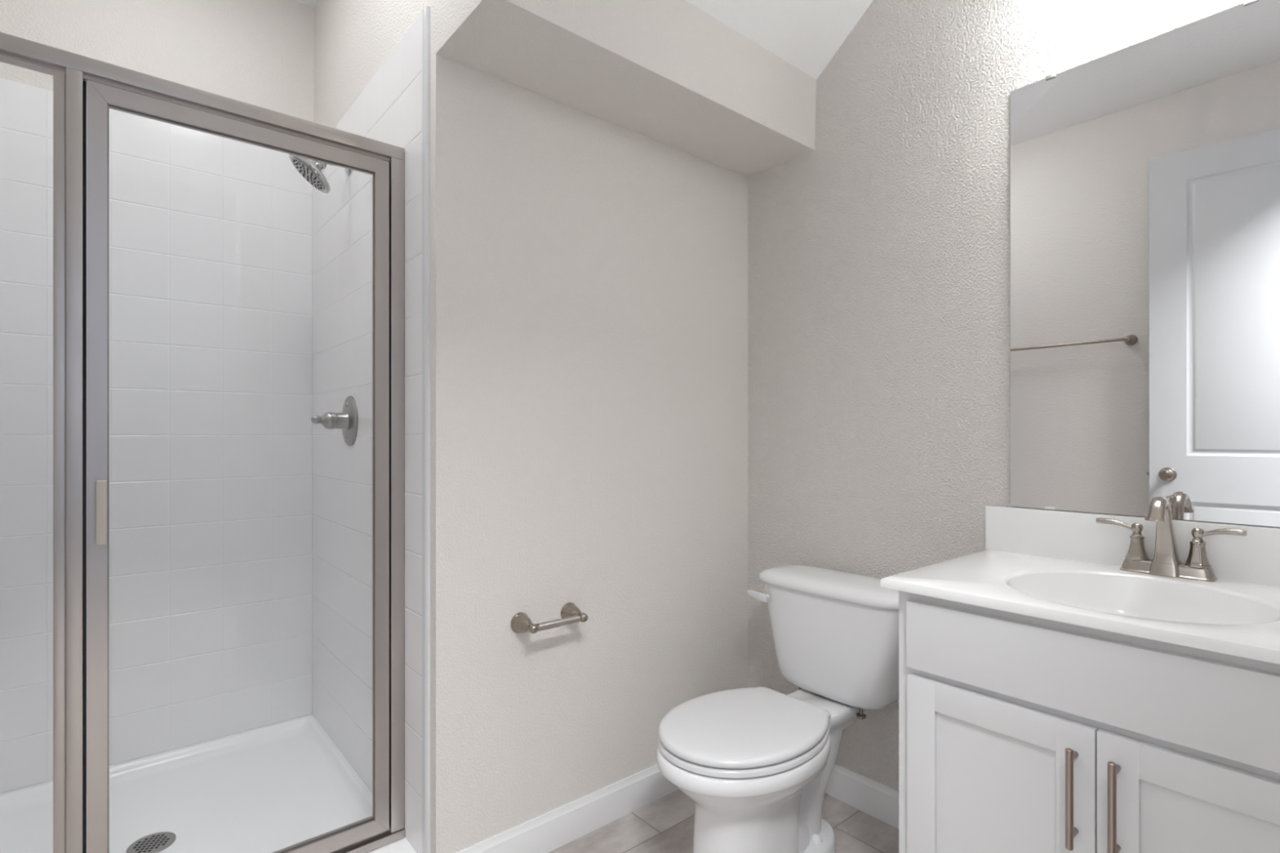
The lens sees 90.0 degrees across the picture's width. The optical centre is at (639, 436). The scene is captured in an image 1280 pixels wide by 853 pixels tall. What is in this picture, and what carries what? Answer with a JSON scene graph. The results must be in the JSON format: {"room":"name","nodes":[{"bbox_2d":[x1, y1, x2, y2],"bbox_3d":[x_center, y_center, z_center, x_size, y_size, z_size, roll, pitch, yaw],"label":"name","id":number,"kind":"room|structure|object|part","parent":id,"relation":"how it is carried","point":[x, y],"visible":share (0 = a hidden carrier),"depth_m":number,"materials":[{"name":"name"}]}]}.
{"room":"bathroom","nodes":[
{"label":"bathroom","id":0,"kind":"room"},
{"bbox_2d":[0,0,314,122],"bbox_3d":[-1.713,-0.254,2.131,1.125,2.780,0.097,0,0,-40],"label":"wall","id":1,"kind":"structure","parent":0,"point":[260,53],"depth_m":2.21,"materials":[{"name":"white paint"}]},
{"bbox_2d":[0,77,312,794],"bbox_3d":[-1.643,-0.001,2.120,1.017,2.126,0.010,0,0,-40],"label":"tiled wall","id":2,"kind":"structure","parent":1,"relation":"attached to","point":[211,236],"depth_m":2.16,"materials":[{"name":"white tile"}]},
{"bbox_2d":[295,0,317,7],"bbox_3d":[-0.302,-1.694,1.427,2.380,0.100,2.990,0,0,-40],"label":"ceiling","id":3,"kind":"structure","parent":0,"point":[312,3],"depth_m":2.42,"materials":[{"name":"white paint"}]},
{"bbox_2d":[314,0,747,852],"bbox_3d":[-0.463,-0.254,2.415,1.155,2.780,1.270,0,0,-40],"label":"wall","id":4,"kind":"structure","parent":0,"point":[588,273],"depth_m":1.82,"materials":[{"name":"white paint"}]},
{"bbox_2d":[312,12,422,852],"bbox_3d":[-0.897,-0.001,2.029,0.008,2.126,1.109,0,0,-40],"label":"tiled wall","id":5,"kind":"structure","parent":4,"relation":"attached to","point":[388,109],"depth_m":2.01,"materials":[{"name":"white tile"}]},
{"bbox_2d":[288,154,351,193],"bbox_3d":[-1.009,-0.839,2.018,0.176,0.135,0.145,0,0,-40],"label":"shower","id":6,"kind":"object","parent":5,"relation":"attached to","point":[312,171],"visible":0.79,"depth_m":1.98,"materials":[{"name":"silver metal"}]},
{"bbox_2d":[311,395,358,445],"bbox_3d":[-0.980,-0.049,2.030,0.116,0.162,0.162,0,0,-40],"label":"shower valve","id":7,"kind":"object","parent":5,"relation":"attached to","point":[347,420],"visible":1,"depth_m":2.02,"materials":[{"name":"silver metal"}]},
{"bbox_3d":[-1.012,-0.052,2.003,0.030,0.027,0.027,0,0,-40],"label":"lever handle","id":8,"kind":"part","parent":7,"relation":"part of","materials":[{"name":"silver metal"}]},
{"bbox_2d":[422,5,430,852],"bbox_3d":[-0.532,0.036,1.592,0.009,2.200,0.027,0,0,-40],"label":"trim","id":9,"kind":"structure","parent":4,"relation":"attached to","point":[426,11],"depth_m":1.58,"materials":[{"name":"white paint"},{"name":"wood"}]},
{"bbox_2d":[510,602,587,633],"bbox_3d":[-0.234,0.496,1.722,0.210,0.054,0.084,0,0,-40],"label":"toilet paper holder","id":10,"kind":"object","parent":4,"relation":"attached to","point":[571,613],"visible":1,"depth_m":1.69,"materials":[{"name":"silver metal"}]},
{"bbox_3d":[-0.294,0.496,1.672,0.054,0.054,0.084,0,0,-40],"label":"mounting post","id":11,"kind":"part","parent":10,"relation":"part of","materials":[{"name":"silver metal"}]},
{"bbox_3d":[-0.174,0.496,1.772,0.054,0.054,0.084,0,0,-40],"label":"mounting post","id":12,"kind":"part","parent":10,"relation":"part of","materials":[{"name":"silver metal"}]},
{"bbox_2d":[456,764,679,852],"bbox_3d":[-0.050,1.085,1.923,1.155,0.101,0.014,0,0,-40],"label":"baseboard","id":13,"kind":"structure","parent":4,"relation":"attached to","point":[549,831],"depth_m":1.81,"materials":[{"name":"white wood"}]},
{"bbox_2d":[435,0,816,177],"bbox_3d":[0.038,-1.044,1.818,1.155,0.226,0.288,0,0,-40],"label":"soffit","id":14,"kind":"structure","parent":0,"point":[669,73],"depth_m":1.71,"materials":[{"name":"white paint"}]},
{"bbox_2d":[548,789,898,852],"bbox_3d":[0.035,1.186,0.698,2.800,0.100,4.600,0,0,-40],"label":"floor","id":15,"kind":"structure","parent":0,"point":[665,824],"depth_m":1.84,"materials":[{"name":"grey tile"}]},
{"bbox_2d":[0,714,417,852],"bbox_3d":[-1.287,1.099,1.702,1.024,0.074,1.106,0,0,-40],"label":"shower pan","id":16,"kind":"object","parent":15,"relation":"on","point":[270,788],"visible":0.88,"depth_m":1.92,"materials":[{"name":"white plastic"}]},
{"bbox_2d":[0,31,404,852],"bbox_3d":[-1.018,0.149,1.382,1.008,1.822,0.068,0,0,-40],"label":"shower door frame","id":17,"kind":"structure","parent":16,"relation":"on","point":[85,89],"depth_m":1.30,"materials":[{"name":"silver metal"}]},
{"bbox_3d":[-1.147,0.154,1.284,0.044,1.768,0.045,0,0,-40],"label":"post","id":18,"kind":"part","parent":17,"relation":"part of","materials":[{"name":"silver metal"}]},
{"bbox_3d":[-1.088,0.154,1.294,0.018,0.130,0.024,0,0,-40],"label":"door handle","id":19,"kind":"part","parent":17,"relation":"part of","materials":[{"name":"beige plastic"}]},
{"bbox_3d":[-1.024,-0.742,1.388,1.008,0.040,0.045,0,0,-40],"label":"header rail","id":20,"kind":"part","parent":17,"relation":"part of","materials":[{"name":"silver metal"}]},
{"bbox_2d":[656,564,898,852],"bbox_3d":[0.361,0.799,1.706,0.763,0.778,0.497,0,0,-40],"label":"toilet","id":21,"kind":"object","parent":15,"relation":"on","point":[756,765],"visible":0.96,"depth_m":1.68,"materials":[{"name":"white ceramic"}]},
{"bbox_3d":[0.254,0.744,1.607,0.452,0.017,0.365,0,0,-40],"label":"seat","id":22,"kind":"part","parent":21,"relation":"part of","materials":[{"name":"white plastic"}]},
{"bbox_3d":[0.254,0.722,1.607,0.450,0.022,0.363,0,0,-40],"label":"seat lid","id":23,"kind":"part","parent":21,"relation":"part of","materials":[{"name":"white plastic"}]},
{"bbox_3d":[0.362,0.493,1.977,0.022,0.028,0.084,0,0,-40],"label":"flush lever","id":24,"kind":"part","parent":21,"relation":"part of","materials":[{"name":"white plastic"}]},
{"bbox_3d":[0.577,0.431,1.877,0.212,0.041,0.482,0,0,-40],"label":"tank lid","id":25,"kind":"part","parent":21,"relation":"part of","materials":[{"name":"white ceramic"}]},
{"bbox_3d":[0.580,0.600,1.880,0.193,0.296,0.456,0,0,-40],"label":"tank","id":26,"kind":"part","parent":21,"relation":"part of","materials":[{"name":"white ceramic"}]},
{"bbox_2d":[898,590,1279,852],"bbox_3d":[0.937,0.726,1.212,0.551,0.820,0.704,0,0,-40],"label":"vanity cabinet","id":27,"kind":"object","parent":15,"relation":"on","point":[1019,733],"visible":0.96,"depth_m":1.08,"materials":[{"name":"white wood"}]},
{"bbox_3d":[0.656,0.749,1.189,0.018,0.524,0.323,0,0,-40],"label":"cabinet door","id":28,"kind":"part","parent":27,"relation":"part of","materials":[{"name":"white wood"}]},
{"bbox_3d":[0.721,0.602,1.069,0.036,0.165,0.012,0,0,-40],"label":"bar handle","id":29,"kind":"part","parent":27,"relation":"part of","materials":[{"name":"silver metal"}]},
{"bbox_2d":[880,505,1279,664],"bbox_3d":[0.944,0.311,1.218,0.534,0.261,0.744,0,0,-40],"label":"countertop","id":30,"kind":"structure","parent":27,"relation":"on","point":[1064,566],"depth_m":1.32,"materials":[{"name":"white stone"}]},
{"bbox_2d":[1007,573,1279,624],"bbox_3d":[0.924,0.371,1.206,0.401,0.142,0.415,0,0,-40],"label":"sink basin","id":31,"kind":"object","parent":30,"relation":"in","point":[1140,597],"depth_m":1.31,"materials":[{"name":"white ceramic"}]},
{"bbox_2d":[1096,495,1247,582],"bbox_3d":[1.087,0.209,1.333,0.141,0.168,0.248,0,0,-40],"label":"sink faucet","id":32,"kind":"object","parent":30,"relation":"on","point":[1166,562],"visible":1,"depth_m":1.34,"materials":[{"name":"silver metal"}]},
{"bbox_3d":[1.066,0.197,1.422,0.021,0.025,0.084,0,0,-40],"label":"lever","id":33,"kind":"part","parent":32,"relation":"part of","materials":[{"name":"silver metal"}]},
{"bbox_3d":[1.086,0.238,1.398,0.040,0.062,0.040,0,0,-40],"label":"faucet handle","id":34,"kind":"part","parent":32,"relation":"part of","materials":[{"name":"silver metal"}]},
{"bbox_3d":[1.084,0.197,1.330,0.133,0.143,0.045,0,0,-40],"label":"spout","id":35,"kind":"part","parent":32,"relation":"part of","materials":[{"name":"silver metal"}]},
{"bbox_3d":[1.117,0.281,1.358,0.053,0.026,0.158,0,0,-40],"label":"plate","id":36,"kind":"part","parent":32,"relation":"part of","materials":[{"name":"silver metal"}]},
{"bbox_3d":[1.135,0.201,1.373,0.016,0.146,0.016,0,0,-40],"label":"lift rod","id":37,"kind":"part","parent":32,"relation":"part of","materials":[{"name":"silver metal"}]},
{"bbox_3d":[1.151,0.238,1.321,0.040,0.062,0.040,0,0,-40],"label":"faucet handle","id":38,"kind":"part","parent":32,"relation":"part of","materials":[{"name":"silver metal"}]},
{"bbox_3d":[1.171,0.197,1.297,0.021,0.025,0.084,0,0,-40],"label":"lever","id":39,"kind":"part","parent":32,"relation":"part of","materials":[{"name":"silver metal"}]},
{"bbox_3d":[0.760,0.404,1.064,0.018,0.135,0.652,0,0,-40],"label":"drawer","id":40,"kind":"part","parent":27,"relation":"part of","materials":[{"name":"white wood"}]},
{"bbox_3d":[0.759,0.602,1.024,0.036,0.165,0.012,0,0,-40],"label":"bar handle","id":41,"kind":"part","parent":27,"relation":"part of","materials":[{"name":"silver metal"}]},
{"bbox_3d":[0.865,0.749,0.940,0.018,0.524,0.323,0,0,-40],"label":"cabinet door","id":42,"kind":"part","parent":27,"relation":"part of","materials":[{"name":"white wood"}]},
{"bbox_2d":[685,0,873,79],"bbox_3d":[0.242,-1.401,1.576,1.155,0.487,0.920,0,0,-40],"label":"ceiling","id":43,"kind":"structure","parent":0,"point":[806,34],"depth_m":1.89,"materials":[{"name":"white paint"}]},
{"bbox_2d":[747,0,1279,791],"bbox_3d":[0.571,-0.254,2.160,0.100,2.780,2.990,0,0,-40],"label":"wall","id":44,"kind":"structure","parent":0,"point":[879,253],"depth_m":1.88,"materials":[{"name":"white paint"}]},
{"bbox_2d":[825,763,898,829],"bbox_3d":[0.655,1.085,1.971,0.014,0.101,0.818,0,0,-40],"label":"baseboard","id":45,"kind":"structure","parent":44,"relation":"attached to","point":[874,798],"depth_m":1.93,"materials":[{"name":"white wood"}]},
{"bbox_2d":[985,505,1279,586],"bbox_3d":[1.142,0.237,1.385,0.016,0.114,0.742,0,0,-40],"label":"backsplash","id":46,"kind":"structure","parent":44,"relation":"attached to","point":[1254,557],"depth_m":1.46,"materials":[{"name":"white stone"}]},
{"bbox_2d":[1010,0,1279,527],"bbox_3d":[1.146,-0.350,1.388,0.011,1.057,0.630,0,0,-40],"label":"wall mirror","id":47,"kind":"object","parent":44,"relation":"attached to","point":[1145,175],"visible":1,"depth_m":1.41,"materials":[{"name":"silver mirror"}]}
]}

